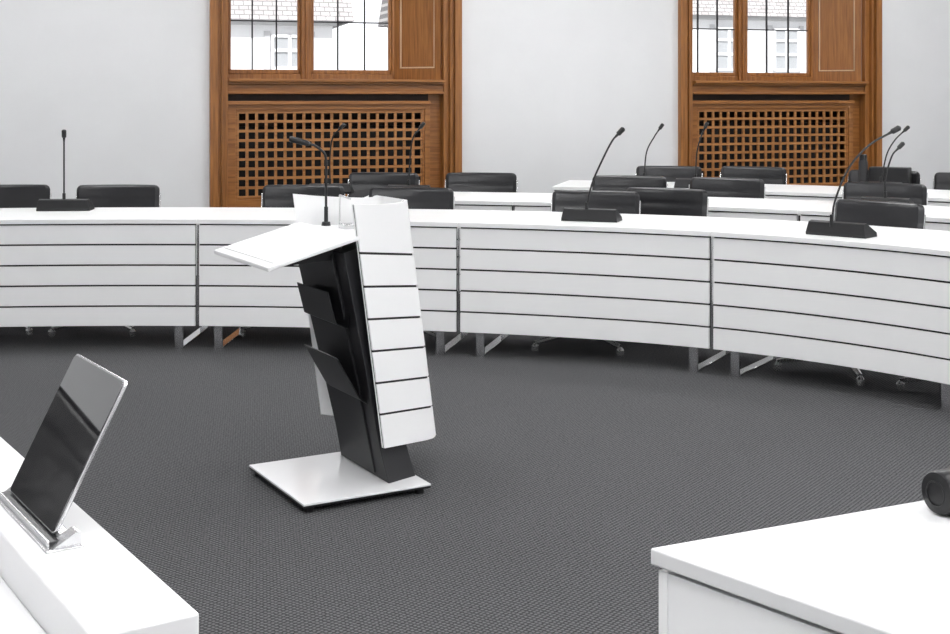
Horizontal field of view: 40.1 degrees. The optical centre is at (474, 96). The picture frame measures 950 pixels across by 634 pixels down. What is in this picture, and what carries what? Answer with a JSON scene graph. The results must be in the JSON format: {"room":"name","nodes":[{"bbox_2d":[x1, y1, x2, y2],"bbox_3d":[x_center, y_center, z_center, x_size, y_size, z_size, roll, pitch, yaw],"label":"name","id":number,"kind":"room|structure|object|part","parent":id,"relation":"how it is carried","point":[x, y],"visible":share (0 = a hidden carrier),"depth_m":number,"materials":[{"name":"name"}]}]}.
{"room":"assembly chamber","nodes":[
{"label":"assembly chamber","id":0,"kind":"room"},
{"bbox_2d":[0,275,949,633],"bbox_3d":[2.562,1.450,4.770,18.001,0.001,18.584,0,0,0],"label":"floor","id":1,"kind":"structure","parent":0,"point":[555,473],"depth_m":5.03,"materials":[{"name":"carpet"}]},
{"bbox_2d":[0,184,50,335],"bbox_3d":[-3.009,1.012,8.204,0.568,0.877,0.691,0,0,-9],"label":"chair","id":2,"kind":"object","parent":1,"relation":"on","point":[11,195],"visible":0.34,"depth_m":8.49,"materials":[{"name":"black leather"}]},
{"bbox_3d":[-3.051,0.786,8.475,0.540,0.426,0.141,0,0,-9],"label":"backrest","id":3,"kind":"part","parent":2,"relation":"part of","materials":[{"name":"black leather"}]},
{"bbox_2d":[0,437,198,633],"bbox_3d":[-1.107,1.060,2.155,0.740,0.780,1.600,0,0,-33],"label":"desk","id":4,"kind":"object","parent":1,"relation":"on","point":[98,587],"visible":0.88,"depth_m":1.82,"materials":[{"name":"laminate"}]},
{"bbox_2d":[0,487,83,553],"bbox_3d":[-0.694,0.659,2.056,0.056,0.022,0.327,0,0,-33],"label":"tablet stand","id":5,"kind":"object","parent":4,"relation":"on","point":[65,539],"visible":0.82,"depth_m":1.98,"materials":[{"name":"silver metal"}]},
{"bbox_2d":[11,354,127,534],"bbox_3d":[-0.657,0.550,2.094,0.116,0.221,0.264,0,0,-33],"label":"tablet","id":6,"kind":"object","parent":5,"relation":"on","point":[60,455],"visible":1,"depth_m":2.07,"materials":[{"name":"black glass"}]},
{"bbox_2d":[48,184,160,336],"bbox_3d":[-2.324,1.012,8.200,0.568,0.877,0.691,0,0,-1],"label":"chair","id":7,"kind":"object","parent":1,"relation":"on","point":[111,195],"visible":0.28,"depth_m":8.47,"materials":[{"name":"black leather"}]},
{"bbox_3d":[-2.328,0.786,8.475,0.540,0.426,0.141,0,0,-1],"label":"backrest","id":8,"kind":"part","parent":7,"relation":"part of","materials":[{"name":"black leather"}]},
{"bbox_3d":[-2.328,0.832,8.454,0.554,0.408,0.067,0,0,-1],"label":"frame","id":9,"kind":"part","parent":7,"relation":"part of","materials":[{"name":"silver metal"}]},
{"bbox_2d":[0,207,228,348],"bbox_3d":[-2.372,1.075,7.812,1.618,0.750,0.888,0,0,0],"label":"conference table","id":10,"kind":"object","parent":1,"relation":"on","point":[100,266],"visible":0.96,"depth_m":7.45,"materials":[{"name":"white laminate"}]},
{"bbox_2d":[36,129,94,210],"bbox_3d":[-2.531,0.450,8.035,0.323,0.500,0.140,0,0,-4],"label":"microphone unit","id":11,"kind":"object","parent":10,"relation":"on","point":[63,204],"visible":1,"depth_m":7.98,"materials":[{"name":"black plastic"}]},
{"bbox_3d":[-2.342,1.024,7.438,1.477,0.578,0.044,0,0,-3],"label":"panel","id":12,"kind":"part","parent":10,"relation":"part of","materials":[{"name":"white laminate"}]},
{"bbox_2d":[239,185,344,336],"bbox_3d":[-1.139,1.012,8.180,0.568,0.877,0.691,0,0,5],"label":"chair","id":13,"kind":"object","parent":1,"relation":"on","point":[273,196],"visible":0.2,"depth_m":8.46,"materials":[{"name":"black leather"}]},
{"bbox_3d":[-1.117,0.786,8.454,0.540,0.426,0.141,0,0,5],"label":"backrest","id":14,"kind":"part","parent":13,"relation":"part of","materials":[{"name":"black leather"}]},
{"bbox_2d":[214,136,435,512],"bbox_3d":[-0.514,0.803,4.948,0.769,1.295,0.680,0,0,-29],"label":"lectern","id":15,"kind":"object","parent":1,"relation":"on","point":[359,294],"visible":1,"depth_m":4.85,"materials":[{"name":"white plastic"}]},
{"bbox_2d":[297,282,349,328],"bbox_3d":[-0.569,0.780,4.874,0.094,0.142,0.304,0,0,-29],"label":"document tray","id":16,"kind":"object","parent":15,"relation":"on","point":[329,302],"depth_m":4.83,"materials":[{"name":"black plastic"}]},
{"bbox_2d":[315,225,354,233],"bbox_3d":[-0.474,0.517,5.017,0.215,0.015,0.528,0,0,-29],"label":"shelf","id":17,"kind":"object","parent":15,"relation":"attached to","point":[334,229],"depth_m":5.00,"materials":[{"name":"white laminate"}]},
{"bbox_2d":[304,344,366,403],"bbox_3d":[-0.525,1.040,4.893,0.129,0.182,0.314,0,0,-29],"label":"document tray","id":18,"kind":"object","parent":15,"relation":"on","point":[340,366],"depth_m":4.85,"materials":[{"name":"black plastic"}]},
{"bbox_3d":[-0.515,1.419,4.879,0.498,0.008,0.560,0,0,-29],"label":"plate","id":19,"kind":"part","parent":15,"relation":"part of","materials":[{"name":"silver metal"}]},
{"bbox_3d":[-0.506,0.446,5.047,0.008,0.129,0.104,0,0,-29],"label":"lamp rod","id":20,"kind":"part","parent":15,"relation":"part of","materials":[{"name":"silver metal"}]},
{"bbox_3d":[-0.397,0.856,5.060,0.439,0.938,0.586,0,0,-29],"label":"panel","id":21,"kind":"part","parent":15,"relation":"part of","materials":[{"name":"white laminate"}]},
{"bbox_3d":[-0.392,0.857,5.063,0.443,0.938,0.599,0,0,-29],"label":"panel","id":22,"kind":"part","parent":15,"relation":"part of","materials":[{"name":"white laminate"}]},
{"bbox_2d":[197,207,489,354],"bbox_3d":[-0.783,1.075,7.763,1.664,0.750,0.848,0,0,7],"label":"conference table","id":23,"kind":"object","parent":1,"relation":"on","point":[231,292],"visible":0.61,"depth_m":7.43,"materials":[{"name":"white laminate"}]},
{"bbox_3d":[-0.840,1.024,7.381,1.490,0.578,0.051,0,0,7],"label":"panel","id":24,"kind":"part","parent":23,"relation":"part of","materials":[{"name":"white laminate"}]},
{"bbox_2d":[347,172,419,197],"bbox_3d":[-0.722,1.012,9.581,0.568,0.877,0.691,0,0,6],"label":"chair","id":25,"kind":"object","parent":1,"relation":"on","point":[361,182],"visible":0.2,"depth_m":9.86,"materials":[{"name":"black leather"}]},
{"bbox_2d":[368,187,454,337],"bbox_3d":[-0.426,1.012,7.939,0.568,0.877,0.691,0,0,5],"label":"chair","id":26,"kind":"object","parent":1,"relation":"on","point":[416,197],"visible":0.21,"depth_m":8.21,"materials":[{"name":"black leather"}]},
{"bbox_3d":[-0.404,0.786,8.213,0.540,0.426,0.141,0,0,5],"label":"backrest","id":27,"kind":"part","parent":26,"relation":"part of","materials":[{"name":"black leather"}]},
{"bbox_2d":[366,192,533,290],"bbox_3d":[-0.200,1.075,9.203,1.167,0.750,0.829,0,0,10],"label":"conference table","id":28,"kind":"object","parent":1,"relation":"on","point":[503,201],"visible":0.12,"depth_m":8.80,"materials":[{"name":"white laminate"}]},
{"bbox_2d":[309,123,353,193],"bbox_3d":[-1.049,0.445,9.465,0.323,0.510,0.140,0,0,4],"label":"microphone unit","id":29,"kind":"object","parent":28,"relation":"on","point":[348,189],"visible":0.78,"depth_m":9.42,"materials":[{"name":"black plastic"}]},
{"bbox_2d":[387,122,429,186],"bbox_3d":[-0.468,0.439,9.315,0.323,0.523,0.140,0,0,8],"label":"microphone unit","id":30,"kind":"object","parent":28,"relation":"on","point":[422,124],"visible":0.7,"depth_m":9.27,"materials":[{"name":"black plastic"}]},
{"bbox_3d":[-0.267,1.024,8.824,1.045,0.578,0.032,0,0,10],"label":"panel","id":31,"kind":"part","parent":28,"relation":"part of","materials":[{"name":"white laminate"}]},
{"bbox_2d":[445,172,517,207],"bbox_3d":[0.013,1.012,9.561,0.568,0.877,0.691,0,0,7],"label":"chair","id":32,"kind":"object","parent":1,"relation":"on","point":[457,181],"visible":0.3,"depth_m":9.84,"materials":[{"name":"black leather"}]},
{"bbox_3d":[0.046,0.786,9.834,0.540,0.426,0.141,0,0,7],"label":"backrest","id":33,"kind":"part","parent":32,"relation":"part of","materials":[{"name":"black leather"}]},
{"bbox_2d":[531,190,640,355],"bbox_3d":[0.663,1.012,7.671,0.568,0.877,0.691,0,0,15],"label":"chair","id":34,"kind":"object","parent":1,"relation":"on","point":[625,202],"visible":0.26,"depth_m":7.92,"materials":[{"name":"black leather"}]},
{"bbox_3d":[0.735,0.786,7.937,0.540,0.426,0.141,0,0,15],"label":"backrest","id":35,"kind":"part","parent":34,"relation":"part of","materials":[{"name":"black leather"}]},
{"bbox_3d":[0.729,0.832,7.917,0.554,0.408,0.067,0,0,15],"label":"frame","id":36,"kind":"part","parent":34,"relation":"part of","materials":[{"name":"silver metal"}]},
{"bbox_2d":[458,210,759,371],"bbox_3d":[0.739,1.075,7.400,1.652,0.750,0.865,0,0,20],"label":"conference table","id":37,"kind":"object","parent":1,"relation":"on","point":[642,278],"visible":0.96,"depth_m":7.08,"materials":[{"name":"white laminate"}]},
{"bbox_3d":[0.580,1.024,7.048,1.393,0.578,0.067,0,0,20],"label":"panel","id":38,"kind":"part","parent":37,"relation":"part of","materials":[{"name":"white laminate"}]},
{"bbox_2d":[561,127,624,222],"bbox_3d":[0.672,0.434,7.350,0.349,0.531,0.140,0,0,19],"label":"microphone unit","id":39,"kind":"object","parent":37,"relation":"on","point":[586,214],"visible":1,"depth_m":7.31,"materials":[{"name":"black plastic"}]},
{"bbox_2d":[591,175,667,190],"bbox_3d":[1.067,1.012,9.189,0.568,0.877,0.691,0,0,11],"label":"chair","id":40,"kind":"object","parent":1,"relation":"on","point":[601,182],"visible":0.13,"depth_m":9.47,"materials":[{"name":"black leather"}]},
{"bbox_2d":[590,187,708,347],"bbox_3d":[1.070,1.012,7.916,0.568,0.877,0.691,0,0,27],"label":"chair","id":41,"kind":"object","parent":1,"relation":"on","point":[654,201],"visible":0.23,"depth_m":8.14,"materials":[{"name":"black leather"}]},
{"bbox_3d":[1.196,0.786,8.161,0.540,0.426,0.141,0,0,27],"label":"backrest","id":42,"kind":"part","parent":41,"relation":"part of","materials":[{"name":"black leather"}]},
{"bbox_2d":[635,166,702,181],"bbox_3d":[1.551,1.012,10.518,0.568,0.877,0.691,0,0,12],"label":"chair","id":43,"kind":"object","parent":1,"relation":"on","point":[670,173],"visible":0.18,"depth_m":10.79,"materials":[{"name":"black leather"}]},
{"bbox_2d":[513,193,832,237],"bbox_3d":[1.302,1.075,8.782,2.110,0.750,0.884,0,0,21],"label":"conference table","id":44,"kind":"object","parent":1,"relation":"on","point":[729,207],"visible":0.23,"depth_m":8.46,"materials":[{"name":"white laminate"}]},
{"bbox_3d":[1.145,1.024,8.429,1.850,0.578,0.086,0,0,21],"label":"panel","id":45,"kind":"part","parent":44,"relation":"part of","materials":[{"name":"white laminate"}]},
{"bbox_2d":[552,180,843,215],"bbox_3d":[1.865,1.075,10.162,2.568,0.750,0.902,0,0,21],"label":"conference table","id":46,"kind":"object","parent":1,"relation":"on","point":[772,191],"visible":0.12,"depth_m":9.84,"materials":[{"name":"white laminate"}]},
{"bbox_2d":[643,123,663,175],"bbox_3d":[1.334,0.452,10.214,0.323,0.495,0.140,0,0,17],"label":"microphone unit","id":47,"kind":"object","parent":46,"relation":"on","point":[661,126],"visible":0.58,"depth_m":10.17,"materials":[{"name":"black plastic"}]},
{"bbox_2d":[674,122,708,187],"bbox_3d":[1.705,0.446,10.014,0.323,0.509,0.140,0,0,20],"label":"microphone unit","id":48,"kind":"object","parent":46,"relation":"on","point":[679,182],"visible":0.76,"depth_m":9.98,"materials":[{"name":"black plastic"}]},
{"bbox_3d":[1.710,1.024,9.809,2.307,0.578,0.104,0,0,21],"label":"panel","id":49,"kind":"part","parent":46,"relation":"part of","materials":[{"name":"white laminate"}]},
{"bbox_2d":[859,154,867,181],"bbox_3d":[2.980,0.570,9.980,0.068,0.260,0.068,0,0,0],"label":"flask","id":50,"kind":"object","parent":46,"relation":"on","point":[863,163],"visible":0.85,"depth_m":9.95,"materials":[{"name":"black plastic"}]},
{"bbox_2d":[689,177,765,198],"bbox_3d":[1.658,1.012,8.961,0.568,0.877,0.691,0,0,26],"label":"chair","id":51,"kind":"object","parent":1,"relation":"on","point":[714,186],"visible":0.27,"depth_m":9.20,"materials":[{"name":"black leather"}]},
{"bbox_2d":[720,166,786,184],"bbox_3d":[2.171,1.012,10.447,0.568,0.877,0.691,0,0,25],"label":"chair","id":52,"kind":"object","parent":1,"relation":"on","point":[769,175],"visible":0.25,"depth_m":10.69,"materials":[{"name":"black leather"}]},
{"bbox_2d":[651,500,949,633],"bbox_3d":[1.352,1.075,1.943,1.886,0.750,1.062,0,0,-25],"label":"desk","id":53,"kind":"object","parent":1,"relation":"on","point":[885,570],"visible":1,"depth_m":1.94,"materials":[{"name":"white laminate"}]},
{"bbox_3d":[0.999,1.092,2.348,1.574,0.716,0.017,0,0,-25],"label":"panel","id":54,"kind":"part","parent":53,"relation":"part of","materials":[{"name":"white laminate"}]},
{"bbox_3d":[0.649,1.082,1.607,0.019,0.696,1.059,0,0,-41],"label":"panel","id":55,"kind":"part","parent":53,"relation":"part of","materials":[{"name":"white laminate"}]},
{"bbox_2d":[921,468,949,515],"bbox_3d":[0.923,0.663,2.211,0.312,0.074,0.137,0,0,-25],"label":"camera","id":56,"kind":"object","parent":53,"relation":"on","point":[935,487],"visible":1,"depth_m":2.17,"materials":[{"name":"black plastic"}]},
{"bbox_2d":[711,219,949,412],"bbox_3d":[2.004,1.075,6.638,1.635,0.750,0.876,0,0,43],"label":"conference table","id":57,"kind":"object","parent":1,"relation":"on","point":[881,303],"visible":0.98,"depth_m":6.39,"materials":[{"name":"white laminate"}]},
{"bbox_2d":[806,125,900,238],"bbox_3d":[1.917,0.421,6.586,0.404,0.558,0.250,0,0,42],"label":"microphone unit","id":58,"kind":"object","parent":57,"relation":"on","point":[814,227],"visible":1,"depth_m":6.54,"materials":[{"name":"black plastic"}]},
{"bbox_2d":[774,199,925,385],"bbox_3d":[2.012,1.012,6.950,0.691,0.877,0.568,0,0,-43],"label":"chair","id":59,"kind":"object","parent":1,"relation":"on","point":[870,212],"visible":0.21,"depth_m":7.10,"materials":[{"name":"black leather"}]},
{"bbox_3d":[2.213,0.786,7.138,0.141,0.426,0.540,0,0,-43],"label":"backrest","id":60,"kind":"part","parent":59,"relation":"part of","materials":[{"name":"black leather"}]},
{"bbox_3d":[2.198,0.832,7.123,0.067,0.408,0.554,0,0,-43],"label":"frame","id":61,"kind":"part","parent":59,"relation":"part of","materials":[{"name":"silver metal"}]},
{"bbox_2d":[798,201,949,230],"bbox_3d":[3.002,1.075,7.739,2.212,0.750,0.904,0,0,42],"label":"conference table","id":62,"kind":"object","parent":1,"relation":"on","point":[937,217],"visible":0.14,"depth_m":7.97,"materials":[{"name":"white laminate"}]},
{"bbox_3d":[2.745,1.024,7.452,1.889,0.578,0.106,0,0,42],"label":"panel","id":63,"kind":"part","parent":62,"relation":"part of","materials":[{"name":"white laminate"}]},
{"bbox_2d":[860,142,912,202],"bbox_3d":[2.589,0.489,8.162,0.323,0.421,0.140,0,0,36],"label":"microphone unit","id":64,"kind":"object","parent":62,"relation":"on","point":[885,198],"visible":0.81,"depth_m":8.13,"materials":[{"name":"black plastic"}]},
{"bbox_2d":[848,170,920,183],"bbox_3d":[3.064,1.012,9.909,0.568,0.877,0.691,0,0,28],"label":"chair","id":65,"kind":"object","parent":1,"relation":"on","point":[853,176],"visible":0.08,"depth_m":10.23,"materials":[{"name":"black leather"}]},
{"bbox_2d":[842,182,927,204],"bbox_3d":[2.595,1.012,8.413,0.568,0.877,0.691,0,0,28],"label":"chair","id":66,"kind":"object","parent":1,"relation":"on","point":[917,193],"visible":0.25,"depth_m":8.66,"materials":[{"name":"black leather"}]},
{"bbox_3d":[2.716,0.832,8.637,0.554,0.408,0.067,0,0,28],"label":"frame","id":67,"kind":"part","parent":66,"relation":"part of","materials":[{"name":"silver metal"}]},
{"bbox_2d":[869,166,911,183],"bbox_3d":[3.199,0.620,10.019,0.300,0.160,0.123,0,0,29],"label":"equipment box","id":68,"kind":"object","parent":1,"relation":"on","point":[895,174],"visible":0.52,"depth_m":9.96,"materials":[{"name":"black plastic"}]},
{"bbox_2d":[896,377,926,389],"bbox_3d":[2.515,1.012,6.449,0.691,0.877,0.568,0,0,-37],"label":"chair","id":69,"kind":"object","parent":1,"relation":"on","point":[900,384],"visible":0.09,"depth_m":6.43,"materials":[{"name":"black metal"}]},
{"bbox_2d":[927,189,949,206],"bbox_3d":[4.000,1.075,8.840,2.789,0.750,0.932,0,0,42],"label":"conference table","id":70,"kind":"object","parent":1,"relation":"on","point":[935,197],"visible":0.02,"depth_m":9.07,"materials":[{"name":"white laminate"}]},
{"bbox_2d":[860,125,909,182],"bbox_3d":[3.041,0.455,9.662,0.346,0.490,0.153,0,0,32],"label":"microphone unit","id":71,"kind":"object","parent":70,"relation":"on","point":[907,127],"visible":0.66,"depth_m":9.63,"materials":[{"name":"black plastic"}]},
{"bbox_3d":[3.743,1.024,8.553,2.466,0.578,0.134,0,0,42],"label":"panel","id":72,"kind":"part","parent":70,"relation":"part of","materials":[{"name":"white laminate"}]},
{"bbox_2d":[933,172,949,189],"bbox_3d":[3.561,1.012,9.541,0.568,0.877,0.691,0,0,36],"label":"chair","id":73,"kind":"object","parent":1,"relation":"on","point":[941,181],"visible":0.11,"depth_m":9.88,"materials":[{"name":"black leather"}]},
{"bbox_2d":[0,0,949,264],"bbox_3d":[0.429,-0.500,11.437,14.100,3.900,0.001,0,0,-18],"label":"wall","id":74,"kind":"structure","parent":0,"point":[548,85],"depth_m":11.34,"materials":[{"name":"paint"}]},
{"bbox_2d":[228,0,393,78],"bbox_3d":[-1.410,-0.950,11.245,1.530,1.600,0.105,0,0,-18],"label":"window","id":75,"kind":"structure","parent":74,"relation":"in","point":[305,21],"depth_m":11.20,"materials":[{"name":"brown wood"}]},
{"bbox_3d":[-1.805,-0.950,11.132,0.620,1.500,0.040,0,0,-18],"label":"sash","id":76,"kind":"part","parent":75,"relation":"part of","materials":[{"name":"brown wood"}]},
{"bbox_3d":[-1.083,-0.950,11.363,0.715,1.500,0.040,0,0,-18],"label":"sash","id":77,"kind":"part","parent":75,"relation":"part of","materials":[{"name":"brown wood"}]},
{"bbox_2d":[228,94,427,126],"bbox_3d":[-1.224,0.713,11.171,1.840,1.475,0.400,0,0,-18],"label":"trim","id":78,"kind":"structure","parent":74,"relation":"attached to","point":[231,97],"depth_m":11.13,"materials":[{"name":"brown wood"}]},
{"bbox_2d":[239,125,419,195],"bbox_3d":[-1.248,0.840,11.163,1.590,1.180,0.100,0,0,-18],"label":"radiator","id":79,"kind":"object","parent":78,"relation":"on","point":[261,135],"visible":0.17,"depth_m":11.08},
{"bbox_2d":[228,94,439,206],"bbox_3d":[-1.165,0.703,10.987,1.840,1.455,0.084,0,0,-18],"label":"radiator cover","id":80,"kind":"object","parent":74,"relation":"attached to","point":[429,110],"visible":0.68,"depth_m":10.95,"materials":[{"name":"brown wood"}]},
{"bbox_2d":[209,0,461,206],"bbox_3d":[-1.207,-0.200,11.118,2.140,3.300,0.510,0,0,-18],"label":"trim","id":81,"kind":"structure","parent":74,"relation":"attached to","point":[451,100],"depth_m":10.65,"materials":[{"name":"brown wood"}]},
{"bbox_2d":[228,79,444,93],"bbox_3d":[-1.208,-0.087,11.121,1.840,0.125,0.505,0,0,-18],"label":"trim","id":82,"kind":"structure","parent":74,"relation":"attached to","point":[235,86],"depth_m":10.91,"materials":[{"name":"brown wood"}]},
{"bbox_2d":[394,0,441,79],"bbox_3d":[-0.498,-1.000,11.375,0.467,1.700,0.050,0,0,26],"label":"trim","id":83,"kind":"structure","parent":74,"relation":"attached to","point":[417,23],"depth_m":11.36,"materials":[{"name":"brown wood"}]},
{"bbox_2d":[693,0,812,80],"bbox_3d":[2.614,-0.950,12.533,1.530,1.600,0.105,0,0,-18],"label":"window","id":84,"kind":"structure","parent":74,"relation":"in","point":[740,29],"depth_m":12.49,"materials":[{"name":"brown wood"}]},
{"bbox_3d":[2.219,-0.950,12.420,0.620,1.500,0.040,0,0,-18],"label":"sash","id":85,"kind":"part","parent":84,"relation":"part of","materials":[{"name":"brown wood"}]},
{"bbox_3d":[2.941,-0.950,12.650,0.715,1.500,0.040,0,0,-18],"label":"sash","id":86,"kind":"part","parent":84,"relation":"part of","materials":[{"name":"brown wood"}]},
{"bbox_2d":[693,94,849,122],"bbox_3d":[2.800,0.713,12.459,1.840,1.475,0.400,0,0,-18],"label":"trim","id":87,"kind":"structure","parent":74,"relation":"attached to","point":[696,97],"depth_m":12.43,"materials":[{"name":"brown wood"}]},
{"bbox_2d":[699,123,836,182],"bbox_3d":[2.776,0.840,12.451,1.590,1.180,0.100,0,0,-18],"label":"radiator","id":88,"kind":"object","parent":87,"relation":"on","point":[739,130],"visible":0.14,"depth_m":12.43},
{"bbox_2d":[693,94,858,185],"bbox_3d":[2.859,0.703,12.275,1.840,1.455,0.084,0,0,-18],"label":"radiator cover","id":89,"kind":"object","parent":74,"relation":"attached to","point":[850,107],"visible":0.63,"depth_m":12.30,"materials":[{"name":"brown wood"}]},
{"bbox_2d":[678,0,881,181],"bbox_3d":[2.817,-0.200,12.406,2.140,3.300,0.510,0,0,-18],"label":"trim","id":90,"kind":"structure","parent":74,"relation":"attached to","point":[870,103],"depth_m":12.47,"materials":[{"name":"brown wood"}]},
{"bbox_2d":[693,81,867,93],"bbox_3d":[2.816,-0.087,12.409,1.840,0.125,0.505,0,0,-18],"label":"trim","id":91,"kind":"structure","parent":74,"relation":"attached to","point":[699,87],"depth_m":12.20,"materials":[{"name":"brown wood"}]},
{"bbox_2d":[813,0,861,80],"bbox_3d":[3.526,-1.000,12.663,0.467,1.700,0.050,0,0,26],"label":"panel","id":92,"kind":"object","parent":74,"relation":"attached to","point":[837,24],"depth_m":12.65,"materials":[{"name":"brown wood"}]},
{"label":"outside","id":93,"kind":"structure","parent":0,"visible":0},
{"label":"ground","id":94,"kind":"structure","parent":93,"visible":0},
{"bbox_2d":[231,0,353,69],"bbox_3d":[-5.760,-0.050,22.739,6.400,9.000,4.700,0,0,-18],"label":"house","id":95,"kind":"structure","parent":94,"relation":"on","point":[264,33],"depth_m":21.31,"materials":[{"name":"grey stone"}]},
{"bbox_3d":[-5.117,-0.615,20.729,5.900,1.330,0.120,0,0,-18],"label":"cornice","id":96,"kind":"part","parent":95,"relation":"part of","materials":[{"name":"grey stone"}]},
{"bbox_2d":[378,0,805,72],"bbox_3d":[2.651,-0.300,27.950,8.600,9.500,4.700,0,0,-18],"label":"house","id":97,"kind":"structure","parent":94,"relation":"on","point":[777,9],"depth_m":26.77,"materials":[{"name":"grey stone"}]},
{"bbox_3d":[3.295,-1.015,25.941,8.100,1.330,0.120,0,0,-18],"label":"cornice","id":98,"kind":"part","parent":97,"relation":"part of","materials":[{"name":"grey stone"}]}
]}

